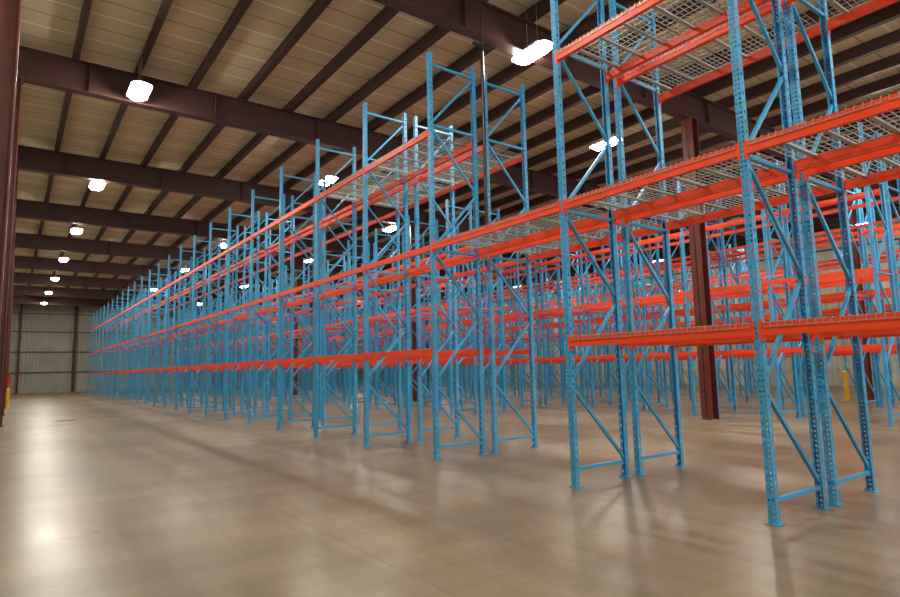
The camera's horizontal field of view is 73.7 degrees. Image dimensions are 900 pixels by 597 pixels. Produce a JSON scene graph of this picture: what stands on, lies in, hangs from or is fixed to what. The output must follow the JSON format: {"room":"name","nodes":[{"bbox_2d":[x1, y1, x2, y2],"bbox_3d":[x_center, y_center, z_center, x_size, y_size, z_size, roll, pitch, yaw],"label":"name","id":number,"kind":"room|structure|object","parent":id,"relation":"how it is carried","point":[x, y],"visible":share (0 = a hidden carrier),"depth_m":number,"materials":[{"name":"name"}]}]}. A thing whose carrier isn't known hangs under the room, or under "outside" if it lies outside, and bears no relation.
{"room":"warehouse interior","nodes":[
{"label":"warehouse interior","id":0,"kind":"room"},
{"bbox_2d":[8,304,362,393],"bbox_3d":[-28.774,5.929,72.774,41.220,9.580,0.400,4,-8,-36],"label":"wall","id":1,"kind":"structure","parent":0,"point":[46,349],"depth_m":63.86,"materials":[{"name":"beige metal"}]},
{"bbox_2d":[13,295,373,316],"bbox_3d":[-24.453,1.091,67.237,40.620,0.780,0.260,4,-8,-36],"label":"girder","id":2,"kind":"object","parent":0,"point":[17,299],"depth_m":58.66,"materials":[{"name":"brown metal"}]},
{"bbox_2d":[13,285,402,311],"bbox_3d":[-20.102,0.295,61.304,40.620,0.780,0.260,4,-8,-36],"label":"girder","id":3,"kind":"object","parent":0,"point":[18,289],"depth_m":52.83,"materials":[{"name":"brown metal"}]},
{"bbox_2d":[14,272,444,305],"bbox_3d":[-15.752,-0.500,55.372,40.620,0.780,0.260,4,-8,-36],"label":"girder","id":4,"kind":"object","parent":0,"point":[22,278],"depth_m":46.85,"materials":[{"name":"brown metal"}]},
{"bbox_2d":[14,255,495,298],"bbox_3d":[-11.401,-1.296,49.439,40.620,0.780,0.260,4,-8,-36],"label":"girder","id":5,"kind":"object","parent":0,"point":[21,262],"depth_m":41.04,"materials":[{"name":"brown metal"}]},
{"bbox_2d":[15,232,551,290],"bbox_3d":[-7.050,-2.092,43.506,40.620,0.780,0.260,4,-8,-36],"label":"girder","id":6,"kind":"object","parent":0,"point":[22,240],"depth_m":35.10,"materials":[{"name":"brown metal"}]},
{"bbox_2d":[16,199,612,279],"bbox_3d":[-2.700,-2.888,37.573,40.620,0.780,0.260,4,-8,-36],"label":"girder","id":7,"kind":"object","parent":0,"point":[27,209],"depth_m":29.17,"materials":[{"name":"brown metal"}]},
{"bbox_2d":[17,145,690,265],"bbox_3d":[1.651,-3.684,31.641,40.620,0.780,0.260,4,-8,-36],"label":"girder","id":8,"kind":"object","parent":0,"point":[31,159],"depth_m":23.10,"materials":[{"name":"brown metal"}]},
{"bbox_2d":[17,45,803,247],"bbox_3d":[6.002,-4.480,25.708,40.620,0.780,0.260,4,-8,-36],"label":"girder","id":9,"kind":"object","parent":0,"point":[41,68],"depth_m":16.90,"materials":[{"name":"brown metal"}]},
{"bbox_2d":[0,382,899,596],"bbox_3d":[-2.239,5.974,36.161,41.220,0.250,90.500,4,-8,-36],"label":"floor","id":10,"kind":"structure","parent":0,"point":[101,496],"depth_m":6.83,"materials":[{"name":"concrete"}]},
{"bbox_2d":[5,388,10,407],"bbox_3d":[-23.477,5.277,31.843,0.320,1.050,0.320,4,-8,-36],"label":"bollard","id":11,"kind":"object","parent":10,"relation":"on","point":[7,401],"visible":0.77,"depth_m":31.78,"materials":[{"name":"yellow metal"}]},
{"bbox_2d":[0,167,19,427],"bbox_3d":[-14.396,-0.123,19.395,0.420,8.460,0.420,4,-8,-36],"label":"steel column","id":12,"kind":"structure","parent":10,"relation":"on","point":[17,168],"depth_m":19.40,"materials":[{"name":"brown metal"}]},
{"bbox_2d":[3,216,16,415],"bbox_3d":[-18.747,0.672,25.328,0.420,8.460,0.420,4,-8,-36],"label":"steel column","id":13,"kind":"structure","parent":10,"relation":"on","point":[15,216],"depth_m":25.32,"materials":[{"name":"brown metal"}]},
{"bbox_2d":[4,247,15,408],"bbox_3d":[-23.097,1.468,31.260,0.420,8.460,0.420,4,-8,-36],"label":"steel column","id":14,"kind":"structure","parent":10,"relation":"on","point":[15,247],"depth_m":31.27,"materials":[{"name":"brown metal"}]},
{"bbox_2d":[6,374,10,384],"bbox_3d":[-22.702,4.168,30.866,0.175,0.590,0.187,4,-8,-36],"label":"fire extinguisher","id":15,"kind":"object","parent":14,"relation":"attached to","point":[8,382],"visible":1,"depth_m":30.81,"materials":[{"name":"red metal"}]},
{"bbox_2d":[6,267,14,388],"bbox_3d":[-27.448,2.264,37.193,0.420,8.460,0.420,4,-8,-36],"label":"steel column","id":16,"kind":"structure","parent":10,"relation":"on","point":[14,267],"depth_m":37.22,"materials":[{"name":"brown metal"}]},
{"bbox_2d":[0,0,21,325],"bbox_3d":[-5.695,-1.716,7.529,0.420,8.460,0.420,4,-8,-36],"label":"steel column","id":17,"kind":"structure","parent":10,"relation":"on","point":[10,10],"depth_m":7.65,"materials":[{"name":"brown metal"}]},
{"bbox_2d":[8,284,13,366],"bbox_3d":[-31.799,3.060,43.126,0.420,8.460,0.420,4,-8,-36],"label":"steel column","id":18,"kind":"structure","parent":10,"relation":"on","point":[13,284],"depth_m":43.27,"materials":[{"name":"brown metal"}]},
{"bbox_2d":[0,76,23,449],"bbox_3d":[-10.045,-0.919,13.462,0.420,8.460,0.420,4,-8,-36],"label":"steel column","id":19,"kind":"structure","parent":10,"relation":"on","point":[20,80],"depth_m":13.57,"materials":[{"name":"brown metal"}]},
{"bbox_2d":[15,304,22,393],"bbox_3d":[-43.946,4.900,61.225,0.320,9.580,0.320,4,-8,-36],"label":"steel column","id":20,"kind":"structure","parent":10,"relation":"on","point":[21,308],"depth_m":61.17,"materials":[{"name":"brown metal"}]},
{"bbox_2d":[71,306,77,391],"bbox_3d":[-40.065,5.147,64.038,0.420,9.580,0.420,4,-8,-36],"label":"steel column","id":21,"kind":"structure","parent":10,"relation":"on","point":[76,307],"depth_m":63.98,"materials":[{"name":"brown metal"}]},
{"bbox_2d":[292,271,297,394],"bbox_3d":[-10.459,2.272,40.421,0.440,8.460,0.440,4,-8,-36],"label":"steel column","id":22,"kind":"structure","parent":10,"relation":"on","point":[295,350],"depth_m":40.33,"materials":[{"name":"metal"}]},
{"bbox_2d":[161,199,476,415],"bbox_3d":[-13.442,2.790,39.177,1.110,7.270,47.155,4,-8,-36],"label":"rack","id":23,"kind":"object","parent":10,"relation":"on","point":[449,310],"visible":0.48,"depth_m":26.30,"materials":[{"name":"blue metal"}]},
{"bbox_2d":[181,209,505,411],"bbox_3d":[-12.399,2.856,39.933,1.110,7.270,47.155,4,-8,-36],"label":"rack","id":24,"kind":"object","parent":10,"relation":"on","point":[439,315],"visible":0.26,"depth_m":26.41,"materials":[{"name":"blue metal"}]},
{"bbox_2d":[409,225,418,402],"bbox_3d":[-1.757,0.680,28.555,0.440,8.460,0.440,4,-8,-36],"label":"steel column","id":25,"kind":"structure","parent":10,"relation":"on","point":[412,227],"depth_m":28.47,"materials":[{"name":"metal"}]},
{"bbox_2d":[423,292,428,389],"bbox_3d":[-1.847,2.819,46.663,0.420,8.460,0.420,4,-8,-36],"label":"steel column","id":26,"kind":"structure","parent":10,"relation":"on","point":[426,292],"depth_m":46.59,"materials":[{"name":"metal"}]},
{"bbox_2d":[87,0,899,526],"bbox_3d":[-13.538,1.641,29.429,1.110,7.270,67.580,4,-8,-36],"label":"rack","id":27,"kind":"object","parent":10,"relation":"on","point":[758,330],"visible":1,"depth_m":8.47,"materials":[{"name":"blue metal"}]},
{"bbox_2d":[104,0,899,505],"bbox_3d":[-12.495,1.708,30.185,1.110,7.270,67.580,4,-8,-36],"label":"rack","id":28,"kind":"object","parent":10,"relation":"on","point":[808,191],"visible":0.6,"depth_m":9.30,"materials":[{"name":"blue metal"}]},
{"bbox_2d":[211,122,899,426],"bbox_3d":[-6.989,2.546,38.314,1.110,7.270,59.530,4,-8,-36],"label":"rack","id":29,"kind":"object","parent":10,"relation":"on","point":[769,282],"visible":0.37,"depth_m":18.36,"materials":[{"name":"metal"}]},
{"bbox_2d":[221,133,899,416],"bbox_3d":[-5.946,2.612,39.070,1.110,7.270,59.530,4,-8,-36],"label":"rack","id":30,"kind":"object","parent":10,"relation":"on","point":[888,199],"visible":0.27,"depth_m":21.23,"materials":[{"name":"blue metal"}]},
{"bbox_2d":[258,188,899,407],"bbox_3d":[-1.983,2.666,40.269,1.110,7.270,62.005,4,-8,-36],"label":"rack","id":31,"kind":"object","parent":10,"relation":"on","point":[866,293],"visible":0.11,"depth_m":24.67,"materials":[{"name":"blue metal"}]},
{"bbox_2d":[274,189,899,406],"bbox_3d":[-0.940,2.733,41.025,1.110,7.270,62.005,4,-8,-36],"label":"rack","id":32,"kind":"object","parent":10,"relation":"on","point":[865,237],"visible":0.2,"depth_m":26.24,"materials":[{"name":"blue metal"}]},
{"bbox_2d":[331,225,899,396],"bbox_3d":[3.192,2.995,44.020,1.110,7.270,62.005,4,-8,-36],"label":"rack","id":33,"kind":"object","parent":10,"relation":"on","point":[735,318],"visible":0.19,"depth_m":32.81,"materials":[{"name":"blue metal"}]},
{"bbox_2d":[336,240,899,395],"bbox_3d":[4.235,3.062,44.776,1.110,7.270,62.005,4,-8,-36],"label":"rack","id":34,"kind":"object","parent":10,"relation":"on","point":[746,279],"visible":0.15,"depth_m":36.81,"materials":[{"name":"blue metal"}]},
{"bbox_2d":[358,240,899,391],"bbox_3d":[7.640,3.278,47.244,1.110,7.270,62.005,4,-8,-36],"label":"rack","id":35,"kind":"object","parent":10,"relation":"on","point":[898,243],"visible":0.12,"depth_m":38.35,"materials":[{"name":"blue metal"}]},
{"bbox_2d":[372,253,899,388],"bbox_3d":[8.683,3.344,48.000,1.110,7.270,62.005,4,-8,-36],"label":"rack","id":36,"kind":"object","parent":10,"relation":"on","point":[682,370],"visible":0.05,"depth_m":39.28,"materials":[{"name":"blue metal"}]},
{"bbox_2d":[679,116,722,420],"bbox_3d":[6.944,-0.912,16.690,0.440,8.460,0.440,4,-8,-36],"label":"steel column","id":37,"kind":"structure","parent":10,"relation":"on","point":[702,310],"depth_m":16.56,"materials":[{"name":"brown metal"}]},
{"bbox_2d":[372,0,899,203],"bbox_3d":[10.353,-5.276,19.775,40.620,0.780,0.260,4,-8,-36],"label":"girder","id":38,"kind":"object","parent":37,"relation":"on","point":[503,30],"depth_m":13.93,"materials":[{"name":"brown metal"}]},
{"bbox_2d":[842,370,852,400],"bbox_3d":[15.224,3.339,23.065,0.320,1.150,0.320,4,-8,-36],"label":"bollard","id":39,"kind":"object","parent":10,"relation":"on","point":[844,372],"visible":1,"depth_m":23.00,"materials":[{"name":"yellow metal"}]},
{"bbox_2d":[840,184,875,400],"bbox_3d":[15.556,-0.365,22.932,0.420,8.460,0.420,4,-8,-36],"label":"steel column","id":40,"kind":"structure","parent":10,"relation":"on","point":[852,220],"depth_m":22.82,"materials":[{"name":"brown metal"}]},
{"bbox_2d":[14,0,899,301],"bbox_3d":[-2.453,-3.761,37.310,41.220,0.200,90.500,4,-8,-36],"label":"ceiling","id":41,"kind":"structure","parent":0,"point":[116,32],"depth_m":17.35,"materials":[{"name":"brown metal"}]},
{"bbox_2d":[51,271,58,280],"bbox_3d":[-27.780,-1.905,42.249,0.480,1.198,1.120,4,-8,-36],"label":"light","id":42,"kind":"object","parent":41,"relation":"hanging from","point":[55,278],"visible":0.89,"depth_m":42.01,"materials":[{"name":"white"}]},
{"bbox_2d":[59,256,68,261],"bbox_3d":[-22.783,-2.819,35.434,0.480,1.198,1.120,4,-8,-36],"label":"light","id":43,"kind":"object","parent":41,"relation":"hanging from","point":[63,258],"visible":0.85,"depth_m":35.13,"materials":[{"name":"white"}]},
{"bbox_2d":[70,224,82,233],"bbox_3d":[-17.786,-3.733,28.619,0.480,1.198,1.120,4,-8,-36],"label":"light","id":44,"kind":"object","parent":41,"relation":"hanging from","point":[75,230],"visible":0.84,"depth_m":28.34,"materials":[{"name":"white"}]},
{"bbox_2d":[88,180,105,190],"bbox_3d":[-12.847,-4.637,21.885,0.480,1.198,1.120,4,-8,-36],"label":"light","id":45,"kind":"object","parent":41,"relation":"hanging from","point":[94,185],"visible":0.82,"depth_m":21.65,"materials":[{"name":"white"}]},
{"bbox_2d":[126,45,152,100],"bbox_3d":[-7.614,-5.594,14.749,0.480,1.198,1.120,4,-8,-36],"label":"light","id":46,"kind":"object","parent":41,"relation":"hanging from","point":[138,90],"visible":1,"depth_m":14.59,"materials":[{"name":"white"}]},
{"bbox_2d":[319,156,338,185],"bbox_3d":[-4.468,-4.814,21.942,0.480,1.198,1.120,4,-8,-36],"label":"light","id":47,"kind":"object","parent":41,"relation":"hanging from","point":[328,176],"visible":0.73,"depth_m":21.74,"materials":[{"name":"white"}]},
{"bbox_2d":[383,224,395,231],"bbox_3d":[-2.934,-3.949,29.561,0.480,1.198,1.120,4,-8,-36],"label":"light","id":48,"kind":"object","parent":41,"relation":"hanging from","point":[391,227],"visible":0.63,"depth_m":29.33,"materials":[{"name":"white"}]},
{"bbox_2d":[472,0,490,237],"bbox_3d":[0.632,-3.925,11.467,0.400,5.655,0.093,4,-8,-36],"label":"pipe","id":49,"kind":"object","parent":41,"relation":"hanging from","point":[482,47],"visible":0.83,"depth_m":11.39,"materials":[{"name":"metal"}]},
{"bbox_2d":[511,9,553,64],"bbox_3d":[1.823,-5.965,13.363,0.480,1.198,1.120,4,-8,-36],"label":"light","id":50,"kind":"object","parent":41,"relation":"hanging from","point":[536,49],"visible":0.94,"depth_m":13.20,"materials":[{"name":"white"}]},
{"bbox_2d":[589,134,605,150],"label":"light","id":51,"kind":"object","parent":41,"relation":"hanging from","point":[598,145],"depth_m":18.92,"materials":[{"name":"white"}]},
{"bbox_2d":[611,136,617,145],"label":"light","id":52,"kind":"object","parent":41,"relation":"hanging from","point":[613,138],"depth_m":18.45,"materials":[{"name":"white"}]},
{"bbox_2d":[726,205,743,221],"bbox_3d":[14.064,-4.318,29.602,0.480,1.198,1.120,4,-8,-36],"label":"light","id":53,"kind":"object","parent":41,"relation":"hanging from","point":[732,218],"visible":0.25,"depth_m":29.45,"materials":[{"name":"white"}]},
{"bbox_2d":[26,0,899,309],"bbox_3d":[-2.797,-3.515,37.025,39.595,0.340,89.900,4,-8,-36],"label":"roof","id":54,"kind":"structure","parent":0,"point":[889,13],"depth_m":18.51,"materials":[{"name":"beige metal"}]},
{"bbox_2d":[362,221,899,386],"bbox_3d":[14.077,2.138,48.640,0.400,9.580,89.900,4,-8,-36],"label":"wall","id":55,"kind":"structure","parent":0,"point":[836,366],"depth_m":40.98,"materials":[{"name":"beige metal"}]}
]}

